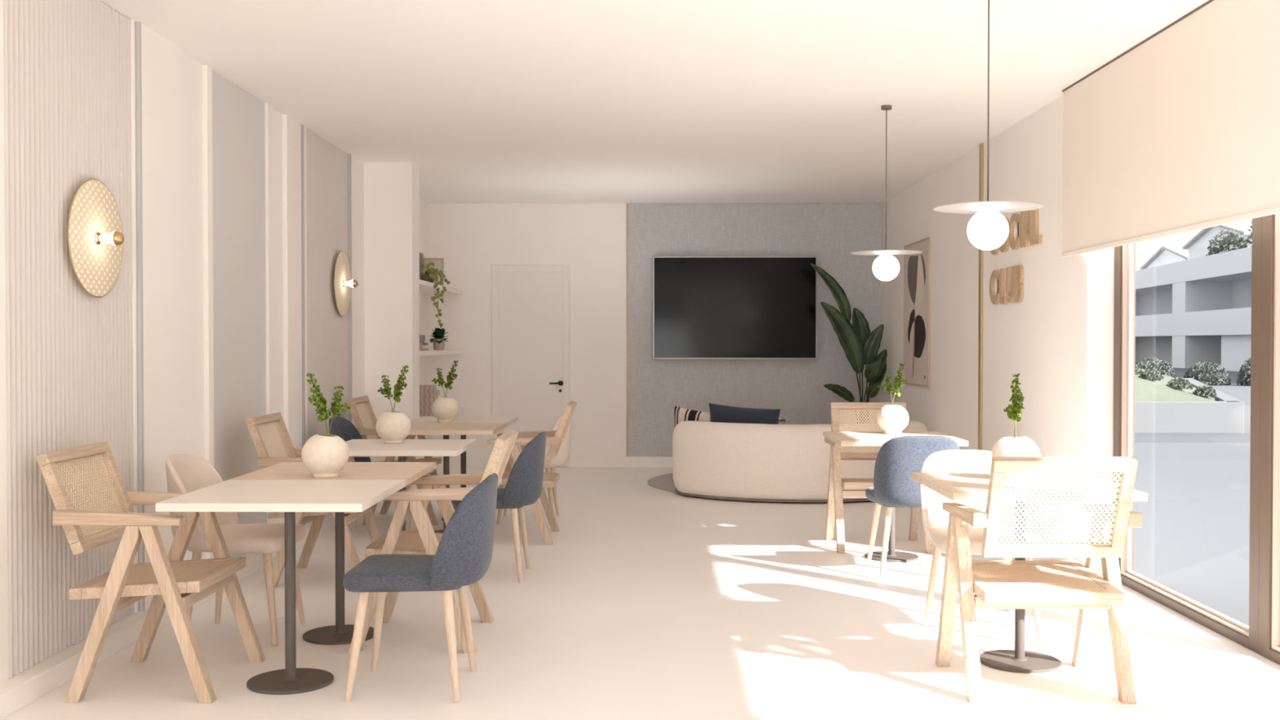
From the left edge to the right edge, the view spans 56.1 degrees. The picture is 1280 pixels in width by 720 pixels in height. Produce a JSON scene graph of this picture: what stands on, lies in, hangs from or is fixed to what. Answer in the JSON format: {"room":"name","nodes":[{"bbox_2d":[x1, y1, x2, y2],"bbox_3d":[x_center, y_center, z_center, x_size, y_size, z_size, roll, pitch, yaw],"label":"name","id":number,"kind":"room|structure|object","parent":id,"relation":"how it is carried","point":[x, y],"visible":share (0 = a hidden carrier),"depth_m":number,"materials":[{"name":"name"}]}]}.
{"room":"cafe","nodes":[
{"label":"cafe","id":0,"kind":"room"},
{"bbox_2d":[183,53,428,572],"bbox_3d":[-2.413,-0.094,1.753,0.200,2.735,21.460,0,1,1],"label":"wall","id":1,"kind":"structure","parent":0,"point":[193,69],"depth_m":6.17,"materials":[{"name":"paint"}]},
{"bbox_2d":[0,0,8,683],"bbox_3d":[-2.287,-0.167,3.764,0.012,2.649,1.085,0,1,1],"label":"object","id":2,"kind":"structure","parent":1,"relation":"attached to","point":[4,673],"depth_m":4.28,"materials":[{"name":"white paint"}]},
{"bbox_2d":[3,0,133,677],"bbox_3d":[-2.274,-0.182,4.831,0.015,2.646,1.046,0,1,1],"label":"wall panel","id":3,"kind":"object","parent":1,"relation":"attached to","point":[68,360],"visible":0.88,"depth_m":4.67,"materials":[{"name":"white paint"}]},
{"bbox_2d":[67,178,124,297],"bbox_3d":[-2.197,-0.500,4.935,0.148,0.486,0.486,0,1,1],"label":"wall lamp","id":4,"kind":"object","parent":3,"relation":"attached to","point":[95,237],"visible":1,"depth_m":4.91,"materials":[{"name":"metal"}]},
{"bbox_2d":[94,231,101,244],"bbox_3d":[-2.224,-0.500,4.936,0.014,0.052,0.052,0,1,1],"label":"socket","id":5,"kind":"object","parent":4,"relation":"attached to","point":[97,234],"depth_m":4.92,"materials":[{"name":"gold metal"}]},
{"bbox_2d":[129,19,138,613],"bbox_3d":[-2.267,-0.191,5.371,0.018,2.649,0.030,0,1,1],"label":"trim","id":6,"kind":"structure","parent":1,"relation":"attached to","point":[132,74],"depth_m":5.36,"materials":[{"name":"white paint"}]},
{"bbox_2d":[134,21,145,611],"bbox_3d":[-2.259,-0.192,5.404,0.034,2.649,0.022,0,1,1],"label":"trim","id":7,"kind":"structure","parent":1,"relation":"attached to","point":[137,24],"depth_m":5.39,"materials":[{"name":"grey paint"}]},
{"bbox_2d":[141,23,186,608],"bbox_3d":[-2.257,-0.195,5.661,0.032,2.649,0.490,0,1,1],"label":"wall panel","id":8,"kind":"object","parent":1,"relation":"attached to","point":[162,60],"depth_m":5.65,"materials":[{"name":"white paint"}]},
{"bbox_2d":[0,515,335,719],"bbox_3d":[-2.280,1.252,0.327,0.095,0.086,18.570,0,1,1],"label":"baseboard","id":9,"kind":"structure","parent":1,"relation":"attached to","point":[17,691],"depth_m":4.65,"materials":[{"name":"white paint"}]},
{"bbox_2d":[202,65,213,559],"bbox_3d":[-2.254,-0.205,6.271,0.026,2.649,0.070,0,1,1],"label":"trim","id":10,"kind":"structure","parent":1,"relation":"attached to","point":[206,70],"depth_m":6.25,"materials":[{"name":"white paint"}]},
{"bbox_2d":[212,71,266,557],"bbox_3d":[-2.259,-0.210,6.763,0.008,2.644,0.911,0,1,1],"label":"wall panel","id":11,"kind":"object","parent":1,"relation":"attached to","point":[238,117],"visible":0.64,"depth_m":6.72,"materials":[{"name":"white paint"}]},
{"bbox_2d":[264,102,274,523],"bbox_3d":[-2.244,-0.220,7.265,0.026,2.649,0.090,0,1,1],"label":"trim","id":12,"kind":"structure","parent":1,"relation":"attached to","point":[268,108],"depth_m":7.23,"materials":[{"name":"white paint"}]},
{"bbox_2d":[282,114,302,523],"bbox_3d":[-2.238,-0.227,7.730,0.030,2.649,0.300,0,1,1],"label":"wall panel","id":13,"kind":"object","parent":1,"relation":"attached to","point":[291,131],"depth_m":7.68,"materials":[{"name":"white paint"}]},
{"bbox_2d":[300,124,305,524],"bbox_3d":[-2.238,-0.230,7.951,0.026,2.649,0.026,0,1,1],"label":"trim","id":14,"kind":"structure","parent":1,"relation":"attached to","point":[301,126],"depth_m":7.94,"materials":[{"name":"grey paint"}]},
{"bbox_2d":[303,125,307,524],"bbox_3d":[-2.237,-0.230,7.993,0.026,2.649,0.055,0,1,1],"label":"trim","id":15,"kind":"structure","parent":1,"relation":"attached to","point":[304,126],"depth_m":7.99,"materials":[{"name":"white paint"}]},
{"bbox_2d":[306,128,348,439],"bbox_3d":[-2.237,-0.239,8.590,0.015,2.646,1.136,0,1,1],"label":"wall panel","id":16,"kind":"object","parent":1,"relation":"attached to","point":[326,165],"visible":0.66,"depth_m":8.50,"materials":[{"name":"white paint"}]},
{"bbox_2d":[333,250,358,316],"bbox_3d":[-2.157,-0.564,8.864,0.148,0.486,0.486,0,1,1],"label":"wall lamp","id":17,"kind":"object","parent":16,"relation":"attached to","point":[343,283],"visible":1,"depth_m":8.84,"materials":[{"name":"gold metal"}]},
{"bbox_2d":[347,153,352,423],"bbox_3d":[-2.221,-0.248,9.172,0.034,2.649,0.024,0,1,1],"label":"trim","id":18,"kind":"structure","parent":1,"relation":"attached to","point":[349,175],"depth_m":9.16,"materials":[{"name":"grey paint"}]},
{"bbox_2d":[351,154,364,428],"bbox_3d":[-2.220,-0.208,9.388,0.032,2.735,0.405,0,1,1],"label":"trim","id":19,"kind":"structure","parent":1,"relation":"attached to","point":[357,165],"depth_m":9.38,"materials":[{"name":"white paint"}]},
{"bbox_2d":[419,279,462,294],"bbox_3d":[-2.036,-0.678,11.172,0.365,0.040,2.600,0,1,1],"label":"wall shelf","id":20,"kind":"object","parent":1,"relation":"attached to","point":[425,287],"visible":0.48,"depth_m":11.50,"materials":[{"name":"white paint"}]},
{"bbox_2d":[419,252,423,279],"bbox_3d":[-2.101,-0.844,11.120,0.155,0.295,0.180,0,1,1],"label":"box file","id":21,"kind":"object","parent":20,"relation":"on","point":[421,255],"visible":0.18,"depth_m":11.12,"materials":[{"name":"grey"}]},
{"bbox_2d":[423,257,444,285],"bbox_3d":[-1.965,-0.831,11.329,0.220,0.262,0.024,0,1,1],"label":"picture frame","id":22,"kind":"object","parent":20,"relation":"on","point":[438,262],"visible":0.44,"depth_m":11.33,"materials":[{"name":"brown wood"}]},
{"bbox_2d":[419,262,450,327],"bbox_3d":[-1.875,-0.591,10.877,0.220,0.601,0.235,0,1,25],"label":"trailing plant","id":23,"kind":"object","parent":20,"relation":"on","point":[429,277],"visible":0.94,"depth_m":10.84,"materials":[{"name":"green plant"}]},
{"bbox_2d":[419,349,462,355],"bbox_3d":[-2.036,-0.068,11.181,0.365,0.040,2.600,0,1,1],"label":"wall shelf","id":24,"kind":"object","parent":1,"relation":"attached to","point":[430,352],"visible":0.42,"depth_m":11.15,"materials":[{"name":"white paint"}]},
{"bbox_2d":[419,342,426,350],"bbox_3d":[-2.120,-0.128,11.421,0.152,0.073,0.160,0,1,1],"label":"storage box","id":25,"kind":"object","parent":24,"relation":"on","point":[420,344],"visible":0.2,"depth_m":11.34,"materials":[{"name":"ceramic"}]},
{"bbox_2d":[419,335,425,342],"bbox_3d":[-2.118,-0.230,11.420,0.144,0.131,0.144,0,1,1],"label":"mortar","id":26,"kind":"object","parent":25,"relation":"on","point":[422,338],"visible":0.34,"depth_m":11.38,"materials":[{"name":"grey stone"}]},
{"bbox_2d":[429,327,448,350],"bbox_3d":[-1.932,-0.203,11.522,0.197,0.220,0.222,0,1,1],"label":"pot plant","id":27,"kind":"object","parent":24,"relation":"on","point":[438,340],"visible":0.97,"depth_m":11.48,"materials":[{"name":"green plant"}]},
{"bbox_3d":[-2.036,0.532,11.190,0.365,0.040,2.600,0,1,1],"label":"wall shelf","id":28,"kind":"object","parent":1,"relation":"attached to","visible":0},
{"bbox_2d":[419,385,436,416],"bbox_3d":[-1.960,0.373,10.983,0.170,0.285,0.127,0,1,1],"label":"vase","id":29,"kind":"object","parent":28,"relation":"on","point":[428,396],"visible":0.79,"depth_m":10.93,"materials":[{"name":"ceramic"}]},
{"bbox_2d":[364,161,419,504],"bbox_3d":[-2.025,-0.213,9.734,0.416,2.735,0.290,0,1,1],"label":"wall pillar","id":30,"kind":"structure","parent":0,"point":[391,188],"depth_m":9.59,"materials":[{"name":"paint"}]},
{"bbox_2d":[1,466,1279,719],"bbox_3d":[0.053,1.347,1.850,5.130,0.150,21.660,0,1,1],"label":"floor","id":31,"kind":"structure","parent":0,"point":[646,602],"depth_m":5.17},
{"bbox_2d":[35,441,265,702],"bbox_3d":[-1.865,0.782,4.611,0.657,0.898,0.600,0,1,1],"label":"armchair","id":32,"kind":"object","parent":31,"relation":"on","point":[92,503],"visible":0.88,"depth_m":4.43,"materials":[{"name":"brown wood"}]},
{"bbox_2d":[165,453,306,645],"bbox_3d":[-1.806,0.822,5.341,0.539,0.800,0.468,0,1,1],"label":"upholstered chair","id":33,"kind":"object","parent":31,"relation":"on","point":[185,473],"visible":0.57,"depth_m":5.20,"materials":[{"name":"beige fabric"}]},
{"bbox_2d":[155,480,404,694],"bbox_3d":[-1.333,0.865,4.575,0.727,0.734,0.727,0,1,1],"label":"pedestal table","id":34,"kind":"object","parent":31,"relation":"on","point":[289,497],"visible":1,"depth_m":4.53,"materials":[{"name":"white laminate"}]},
{"bbox_2d":[244,412,380,587],"bbox_3d":[-1.770,0.752,6.630,0.657,0.898,0.600,0,1,1],"label":"armchair","id":35,"kind":"object","parent":31,"relation":"on","point":[258,436],"visible":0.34,"depth_m":6.53,"materials":[{"name":"brown wood"}]},
{"bbox_2d":[228,462,436,644],"bbox_3d":[-1.326,0.854,5.303,0.727,0.734,0.727,0,1,1],"label":"pedestal table","id":36,"kind":"object","parent":31,"relation":"on","point":[340,633],"visible":0.77,"depth_m":5.28,"materials":[{"name":"brown wood"}]},
{"bbox_2d":[301,434,349,478],"bbox_3d":[-1.322,0.401,5.040,0.194,0.179,0.194,0,1,1],"label":"round vase","id":37,"kind":"object","parent":36,"relation":"on","point":[323,455],"visible":1,"depth_m":4.97,"materials":[{"name":"white ceramic"}]},
{"bbox_2d":[306,373,351,435],"bbox_3d":[-1.305,0.254,5.037,0.190,0.401,0.077,0,1,1],"label":"leafy sprig","id":38,"kind":"object","parent":37,"relation":"in","point":[321,408],"visible":1,"depth_m":5.03,"materials":[{"name":"green plant"}]},
{"bbox_2d":[328,416,413,531],"bbox_3d":[-1.799,0.781,8.051,0.539,0.800,0.468,0,1,1],"label":"upholstered chair","id":39,"kind":"object","parent":31,"relation":"on","point":[341,427],"visible":0.25,"depth_m":8.20,"materials":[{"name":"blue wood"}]},
{"bbox_2d":[346,395,441,525],"bbox_3d":[-1.764,0.719,8.800,0.657,0.898,0.600,0,1,1],"label":"armchair","id":40,"kind":"object","parent":31,"relation":"on","point":[363,401],"visible":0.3,"depth_m":8.72,"materials":[{"name":"brown wood"}]},
{"bbox_2d":[345,439,476,530],"bbox_3d":[-1.315,0.834,6.627,0.727,0.734,0.727,0,1,1],"label":"pedestal table","id":41,"kind":"object","parent":31,"relation":"on","point":[357,447],"visible":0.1,"depth_m":6.47,"materials":[{"name":"white laminate"}]},
{"bbox_2d":[375,411,410,444],"bbox_3d":[-1.381,0.376,6.721,0.194,0.179,0.194,0,1,-14],"label":"round vase","id":42,"kind":"object","parent":41,"relation":"on","point":[393,428],"visible":1,"depth_m":6.65,"materials":[{"name":"white ceramic"}]},
{"bbox_2d":[377,365,408,412],"bbox_3d":[-1.386,0.229,6.721,0.190,0.401,0.077,0,1,12],"label":"leafy sprig","id":43,"kind":"object","parent":42,"relation":"in","point":[397,387],"visible":1,"depth_m":6.71,"materials":[{"name":"green plant"}]},
{"bbox_2d":[342,472,497,702],"bbox_3d":[-0.810,0.834,4.536,0.539,0.800,0.468,0,1,1],"label":"upholstered chair","id":44,"kind":"object","parent":31,"relation":"on","point":[463,556],"visible":1,"depth_m":4.35,"materials":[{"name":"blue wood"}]},
{"bbox_2d":[347,429,518,653],"bbox_3d":[-0.891,0.772,5.301,0.657,0.898,0.600,0,1,1],"label":"armchair","id":45,"kind":"object","parent":31,"relation":"on","point":[420,538],"visible":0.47,"depth_m":5.04,"materials":[{"name":"brown wood"}]},
{"bbox_2d":[408,422,506,533],"bbox_3d":[-1.301,0.812,8.062,0.727,0.734,0.727,0,1,1],"label":"pedestal table","id":46,"kind":"object","parent":31,"relation":"on","point":[446,429],"visible":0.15,"depth_m":7.96,"materials":[{"name":"brown wood"}]},
{"bbox_2d":[410,416,518,520],"bbox_3d":[-1.293,0.801,8.791,0.727,0.734,0.727,0,1,1],"label":"pedestal table","id":47,"kind":"object","parent":31,"relation":"on","point":[509,420],"visible":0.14,"depth_m":8.77,"materials":[{"name":"white laminate"}]},
{"bbox_2d":[431,396,459,422],"bbox_3d":[-1.377,0.349,8.500,0.194,0.179,0.194,0,1,-5],"label":"round vase","id":48,"kind":"object","parent":47,"relation":"on","point":[445,409],"visible":1,"depth_m":8.43,"materials":[{"name":"white ceramic"}]},
{"bbox_2d":[431,360,457,397],"bbox_3d":[-1.382,0.202,8.498,0.190,0.401,0.077,0,1,-5],"label":"leafy sprig","id":49,"kind":"object","parent":48,"relation":"in","point":[450,379],"visible":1,"depth_m":8.49,"materials":[{"name":"green plant"}]},
{"bbox_2d":[451,431,546,582],"bbox_3d":[-0.794,0.802,6.686,0.539,0.800,0.468,0,1,1],"label":"upholstered chair","id":50,"kind":"object","parent":31,"relation":"on","point":[523,487],"visible":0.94,"depth_m":6.50,"materials":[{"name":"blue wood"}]},
{"bbox_2d":[486,400,577,544],"bbox_3d":[-0.764,0.731,7.985,0.657,0.898,0.600,0,1,1],"label":"armchair","id":51,"kind":"object","parent":31,"relation":"on","point":[554,438],"visible":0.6,"depth_m":7.74,"materials":[{"name":"brown wood"}]},
{"bbox_2d":[496,416,572,524],"bbox_3d":[-0.768,0.770,8.781,0.539,0.800,0.468,0,1,1],"label":"upholstered chair","id":52,"kind":"object","parent":31,"relation":"on","point":[561,458],"visible":0.45,"depth_m":8.61,"materials":[{"name":"beige wood"}]},
{"bbox_2d":[647,473,675,492],"bbox_3d":[1.231,1.128,11.086,2.320,0.012,2.320,0,1,1],"label":"round rug","id":53,"kind":"object","parent":31,"relation":"on","point":[665,482],"visible":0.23,"depth_m":10.97,"materials":[{"name":"grey carpet"}]},
{"bbox_2d":[672,420,928,502],"bbox_3d":[1.352,0.824,10.169,2.156,0.620,1.238,0,1,1],"label":"curved sofa","id":54,"kind":"object","parent":53,"relation":"on","point":[735,461],"visible":0.68,"depth_m":9.64,"materials":[{"name":"beige fabric"}]},
{"bbox_2d":[673,405,710,428],"bbox_3d":[0.499,0.571,10.460,0.524,0.336,0.135,1,1,32],"label":"cushion","id":55,"kind":"object","parent":54,"relation":"on","point":[681,414],"visible":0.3,"depth_m":10.45,"materials":[{"name":"fabric"}]},
{"bbox_2d":[708,403,780,424],"bbox_3d":[0.882,0.550,10.191,0.643,0.365,0.151,0,1,18],"label":"cushion","id":56,"kind":"object","parent":54,"relation":"on","point":[718,413],"visible":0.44,"depth_m":10.13,"materials":[{"name":"blue fabric"}]},
{"bbox_2d":[809,262,887,423],"bbox_3d":[2.087,0.079,11.995,0.814,2.082,0.453,0,1,1],"label":"potted plant","id":57,"kind":"object","parent":31,"relation":"on","point":[860,346],"visible":0.84,"depth_m":11.87,"materials":[{"name":"green plant"}]},
{"bbox_2d":[824,402,933,553],"bbox_3d":[1.517,0.736,7.698,0.600,0.898,0.657,0,1,1],"label":"armchair","id":58,"kind":"object","parent":31,"relation":"on","point":[838,488],"visible":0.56,"depth_m":7.81,"materials":[{"name":"brown wood"}]},
{"bbox_2d":[822,431,968,562],"bbox_3d":[1.518,0.825,7.233,0.727,0.734,0.727,0,1,1],"label":"pedestal table","id":59,"kind":"object","parent":31,"relation":"on","point":[842,438],"visible":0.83,"depth_m":7.21,"materials":[{"name":"brown wood"}]},
{"bbox_2d":[876,404,908,434],"bbox_3d":[1.561,0.365,7.411,0.194,0.179,0.194,1,1,39],"label":"round vase","id":60,"kind":"object","parent":59,"relation":"on","point":[891,419],"visible":1,"depth_m":7.34,"materials":[{"name":"white ceramic"}]},
{"bbox_2d":[877,363,906,404],"bbox_3d":[1.554,0.219,7.405,0.190,0.401,0.077,0,1,-25],"label":"leafy sprig","id":61,"kind":"object","parent":60,"relation":"in","point":[898,382],"visible":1,"depth_m":7.40,"materials":[{"name":"green plant"}]},
{"bbox_2d":[865,435,959,580],"bbox_3d":[1.522,0.801,6.698,0.468,0.800,0.539,0,1,1],"label":"upholstered chair","id":62,"kind":"object","parent":31,"relation":"on","point":[899,456],"visible":0.53,"depth_m":6.47,"materials":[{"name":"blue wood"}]},
{"bbox_2d":[920,449,1044,648],"bbox_3d":[1.508,0.822,5.343,0.468,0.800,0.539,0,1,1],"label":"upholstered chair","id":63,"kind":"object","parent":31,"relation":"on","point":[935,518],"visible":0.46,"depth_m":5.51,"materials":[{"name":"beige fabric"}]},
{"bbox_2d":[911,471,1147,673],"bbox_3d":[1.540,0.860,4.860,0.727,0.734,0.727,0,1,1],"label":"pedestal table","id":64,"kind":"object","parent":31,"relation":"on","point":[954,486],"visible":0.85,"depth_m":4.84,"materials":[{"name":"brown wood"}]},
{"bbox_2d":[991,435,1040,479],"bbox_3d":[1.552,0.402,4.951,0.194,0.179,0.194,1,1,32],"label":"round vase","id":65,"kind":"object","parent":64,"relation":"on","point":[1019,446],"visible":0.52,"depth_m":4.89,"materials":[{"name":"white ceramic"}]},
{"bbox_2d":[1004,373,1025,437],"bbox_3d":[1.541,0.256,4.939,0.077,0.401,0.190,0,1,22],"label":"leafy sprig","id":66,"kind":"object","parent":65,"relation":"in","point":[1015,398],"visible":0.99,"depth_m":4.92,"materials":[{"name":"green plant"}]},
{"bbox_2d":[935,456,1142,703],"bbox_3d":[1.488,0.783,4.511,0.600,0.898,0.657,0,1,1],"label":"armchair","id":67,"kind":"object","parent":31,"relation":"on","point":[995,584],"visible":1,"depth_m":4.31,"materials":[{"name":"brown wood"}]},
{"bbox_2d":[99,0,1208,204],"bbox_3d":[0.078,-1.562,1.806,5.180,0.200,21.660,0,1,1],"label":"ceiling","id":68,"kind":"structure","parent":0,"point":[492,101],"depth_m":6.54,"materials":[{"name":"white paint"}]},
{"bbox_2d":[850,105,922,280],"bbox_3d":[1.498,-1.012,7.301,0.430,1.064,0.430,0,1,1],"label":"pendant lamp","id":69,"kind":"object","parent":68,"relation":"hanging from","point":[886,267],"visible":1,"depth_m":7.26,"materials":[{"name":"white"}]},
{"bbox_2d":[933,0,1044,250],"bbox_3d":[1.406,-0.975,4.842,0.430,1.064,0.430,0,1,1],"label":"pendant lamp","id":70,"kind":"object","parent":68,"relation":"hanging from","point":[988,229],"visible":1,"depth_m":4.80,"materials":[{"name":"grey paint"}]},
{"bbox_2d":[427,203,883,466],"bbox_3d":[0.171,-0.256,12.556,5.150,2.735,0.200,0,1,1],"label":"wall","id":71,"kind":"structure","parent":0,"point":[589,237],"depth_m":12.46,"materials":[{"name":"paint"}]},
{"bbox_2d":[490,264,570,466],"bbox_3d":[-1.137,0.059,12.439,0.830,2.108,0.071,0,1,1],"label":"door","id":72,"kind":"structure","parent":71,"relation":"in","point":[531,337],"depth_m":12.46,"materials":[{"name":"white paint"}]},
{"bbox_2d":[574,456,672,466],"bbox_3d":[0.919,1.057,12.462,3.190,0.112,0.014,0,1,1],"label":"baseboard","id":73,"kind":"structure","parent":71,"relation":"attached to","point":[580,461],"depth_m":12.46,"materials":[{"name":"white paint"}]},
{"bbox_2d":[626,203,882,456],"bbox_3d":[1.183,-0.309,12.438,2.650,2.617,0.016,0,1,1],"label":"wall panel","id":74,"kind":"object","parent":71,"relation":"attached to","point":[828,232],"visible":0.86,"depth_m":12.43,"materials":[{"name":"grey paint"}]},
{"bbox_2d":[653,256,817,359],"bbox_3d":[0.978,-0.538,12.387,1.684,1.054,0.082,0,1,1],"label":"television","id":75,"kind":"object","parent":74,"relation":"attached to","point":[704,307],"visible":1,"depth_m":12.35,"materials":[{"name":"black plastic"}]},
{"bbox_2d":[882,94,1114,577],"bbox_3d":[2.522,-0.093,1.704,0.230,2.735,21.460,0,1,1],"label":"wall","id":76,"kind":"structure","parent":0,"point":[1060,339],"depth_m":7.93,"materials":[{"name":"paint"}]},
{"bbox_2d":[903,236,931,387],"bbox_3d":[2.487,-0.417,10.786,0.022,1.290,0.994,0,1,1],"label":"framed print","id":77,"kind":"object","parent":76,"relation":"attached to","point":[917,267],"visible":1,"depth_m":10.75,"materials":[{"name":"brown wood"}]},
{"bbox_2d":[977,143,983,449],"bbox_3d":[2.470,-0.237,8.706,0.014,2.653,0.065,0,1,1],"label":"trim","id":78,"kind":"structure","parent":76,"relation":"attached to","point":[981,145],"depth_m":8.69,"materials":[{"name":"gold"}]},
{"bbox_2d":[989,270,999,304],"bbox_3d":[2.462,-0.504,8.307,0.022,0.239,0.235,0,1,1],"label":"sign letter","id":79,"kind":"object","parent":76,"relation":"attached to","point":[995,274],"visible":0.97,"depth_m":8.31,"materials":[{"name":"brown wood"}]},
{"bbox_2d":[990,247,999,254],"bbox_3d":[2.462,-0.849,8.329,0.022,0.238,0.180,0,1,1],"label":"sign letter","id":80,"kind":"object","parent":76,"relation":"attached to","point":[994,251],"visible":0.18,"depth_m":8.29,"materials":[{"name":"brown wood"}]},
{"bbox_2d":[999,268,1008,303],"bbox_3d":[2.460,-0.501,8.118,0.022,0.238,0.115,0,1,1],"label":"sign letter","id":81,"kind":"object","parent":76,"relation":"attached to","point":[1002,299],"visible":1,"depth_m":8.13,"materials":[{"name":"brown wood"}]},
{"bbox_2d":[999,217,1009,252],"bbox_3d":[2.460,-0.846,8.107,0.022,0.239,0.225,0,1,1],"label":"sign letter","id":82,"kind":"object","parent":76,"relation":"attached to","point":[1004,247],"visible":0.41,"depth_m":8.04,"materials":[{"name":"brown wood"}]},
{"bbox_2d":[1005,266,1013,302],"bbox_3d":[2.459,-0.498,7.951,0.022,0.238,0.170,0,1,1],"label":"sign letter","id":83,"kind":"object","parent":76,"relation":"attached to","point":[1009,270],"visible":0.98,"depth_m":7.99,"materials":[{"name":"brown wood"}]},
{"bbox_2d":[1008,213,1020,249],"bbox_3d":[2.458,-0.842,7.857,0.022,0.239,0.235,0,1,1],"label":"sign letter","id":84,"kind":"object","parent":76,"relation":"attached to","point":[1015,217],"visible":0.98,"depth_m":7.84,"materials":[{"name":"brown wood"}]},
{"bbox_2d":[1013,265,1024,302],"bbox_3d":[2.457,-0.496,7.777,0.022,0.238,0.150,0,1,1],"label":"sign letter","id":85,"kind":"object","parent":76,"relation":"attached to","point":[1019,272],"visible":1,"depth_m":7.74,"materials":[{"name":"brown wood"}]},
{"bbox_2d":[1020,210,1026,248],"bbox_3d":[2.456,-0.840,7.694,0.022,0.238,0.050,0,1,1],"label":"sign letter","id":86,"kind":"object","parent":76,"relation":"attached to","point":[1022,213],"visible":0.64,"depth_m":7.67,"materials":[{"name":"brown wood"}]},
{"bbox_2d":[1023,209,1034,247],"bbox_3d":[2.455,-0.838,7.564,0.022,0.247,0.176,0,1,1],"label":"sign letter","id":87,"kind":"object","parent":76,"relation":"attached to","point":[1028,237],"visible":0.76,"depth_m":7.56,"materials":[{"name":"brown wood"}]},
{"bbox_2d":[1032,208,1042,244],"bbox_3d":[2.453,-0.835,7.402,0.022,0.238,0.115,0,1,1],"label":"sign letter","id":88,"kind":"object","parent":76,"relation":"attached to","point":[1037,238],"visible":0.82,"depth_m":7.41,"materials":[{"name":"brown wood"}]},
{"bbox_2d":[1047,557,1083,564],"bbox_3d":[2.479,1.117,9.553,0.012,0.080,5.800,0,1,1],"label":"baseboard","id":89,"kind":"structure","parent":76,"relation":"attached to","point":[1051,558],"depth_m":6.91,"materials":[{"name":"white paint"}]},
{"bbox_2d":[1062,0,1279,257],"bbox_3d":[2.397,-1.011,3.504,0.054,0.953,6.685,0,1,1],"label":"roller blind","id":90,"kind":"object","parent":76,"relation":"attached to","point":[1179,132],"visible":1,"depth_m":5.31,"materials":[{"name":"fabric"}]},
{"bbox_2d":[1112,217,1262,653],"bbox_3d":[2.625,-0.017,5.772,0.085,2.460,1.585,0,1,1],"label":"window","id":91,"kind":"structure","parent":76,"relation":"in","point":[1246,636],"depth_m":5.83,"materials":[{"name":"brown metal"}]},
{"bbox_2d":[1258,213,1279,664],"bbox_3d":[2.610,0.007,4.187,0.085,2.460,1.585,0,1,1],"label":"window","id":92,"kind":"structure","parent":76,"relation":"in","point":[1269,461],"depth_m":4.91,"materials":[{"name":"brown metal"}]},
{"label":"outside","id":93,"kind":"structure","parent":0,"visible":0},
{"bbox_2d":[1133,362,1250,626],"bbox_3d":[46.708,0.847,39.552,87.380,0.220,160.000,0,1,1],"label":"ground","id":94,"kind":"structure","parent":93,"point":[1193,540],"depth_m":9.11,"materials":[{"name":"white concrete"}]},
{"bbox_2d":[1137,356,1176,377],"bbox_3d":[16.162,0.349,37.747,1.408,0.932,1.368,0,1,1],"label":"plant","id":95,"kind":"object","parent":94,"relation":"on","point":[1153,364],"visible":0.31,"depth_m":37.52,"materials":[{"name":"green plant"}]},
{"bbox_2d":[1134,368,1244,432],"bbox_3d":[8.980,0.351,23.179,8.496,1.262,11.519,0,1,1],"label":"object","id":96,"kind":"object","parent":94,"relation":"on","point":[1159,407],"visible":0.13,"depth_m":17.44,"materials":[{"name":"grey concrete"}]},
{"bbox_2d":[1134,364,1142,375],"bbox_3d":[7.848,0.161,19.283,0.420,0.277,0.416,0,1,1],"label":"shrub","id":97,"kind":"object","parent":96,"relation":"in","point":[1138,371],"visible":0.31,"depth_m":19.16,"materials":[{"name":"green plant"}]},
{"bbox_2d":[1137,367,1164,381],"bbox_3d":[8.274,0.260,19.423,0.389,0.272,0.396,0,1,1],"label":"shrub","id":98,"kind":"object","parent":96,"relation":"in","point":[1146,375],"visible":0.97,"depth_m":19.34,"materials":[{"name":"green plant"}]},
{"bbox_2d":[1166,377,1193,390],"bbox_3d":[8.570,0.397,19.073,0.398,0.255,0.392,0,1,1],"label":"shrub","id":99,"kind":"object","parent":96,"relation":"in","point":[1175,382],"visible":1,"depth_m":19.00,"materials":[{"name":"green plant"}]},
{"bbox_2d":[1192,385,1217,397],"bbox_3d":[8.908,0.512,18.925,0.365,0.250,0.358,0,1,1],"label":"shrub","id":100,"kind":"object","parent":96,"relation":"in","point":[1206,392],"visible":0.98,"depth_m":18.86,"materials":[{"name":"green plant"}]},
{"bbox_2d":[1134,432,1250,442],"bbox_3d":[22.767,1.077,16.566,34.800,0.010,1.650,0,1,1],"label":"strip","id":101,"kind":"object","parent":94,"relation":"on","point":[1139,437],"depth_m":16.58,"materials":[{"name":"grey"}]},
{"bbox_2d":[1134,221,1252,372],"bbox_3d":[32.183,-4.200,61.615,9.000,9.650,59.373,0,1,7],"label":"apartment building","id":102,"kind":"structure","parent":94,"relation":"on","point":[1193,307],"depth_m":60.52,"materials":[{"name":"grey concrete"}]},
{"bbox_2d":[1205,228,1248,255],"bbox_3d":[27.953,-5.575,57.044,1.974,1.371,1.975,0,1,1],"label":"bush","id":103,"kind":"object","parent":102,"relation":"on","point":[1231,236],"visible":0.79,"depth_m":56.90,"materials":[{"name":"green plant"}]},
{"bbox_2d":[1246,221,1252,246],"bbox_3d":[27.220,-5.736,51.837,1.870,1.832,1.824,0,1,1],"label":"bush","id":104,"kind":"object","parent":102,"relation":"on","point":[1248,241],"visible":0.04,"depth_m":52.19,"materials":[{"name":"green plant"}]},
{"bbox_2d":[1182,360,1231,385],"bbox_3d":[17.541,0.426,37.140,1.400,0.796,1.396,0,1,1],"label":"plant","id":105,"kind":"object","parent":94,"relation":"on","point":[1217,375],"visible":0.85,"depth_m":36.82,"materials":[{"name":"green plant"}]},
{"bbox_2d":[1235,357,1250,386],"bbox_3d":[18.899,0.309,36.524,1.378,1.049,1.382,0,1,1],"label":"plant","id":106,"kind":"object","parent":94,"relation":"on","point":[1246,367],"visible":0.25,"depth_m":36.56,"materials":[{"name":"green plant"}]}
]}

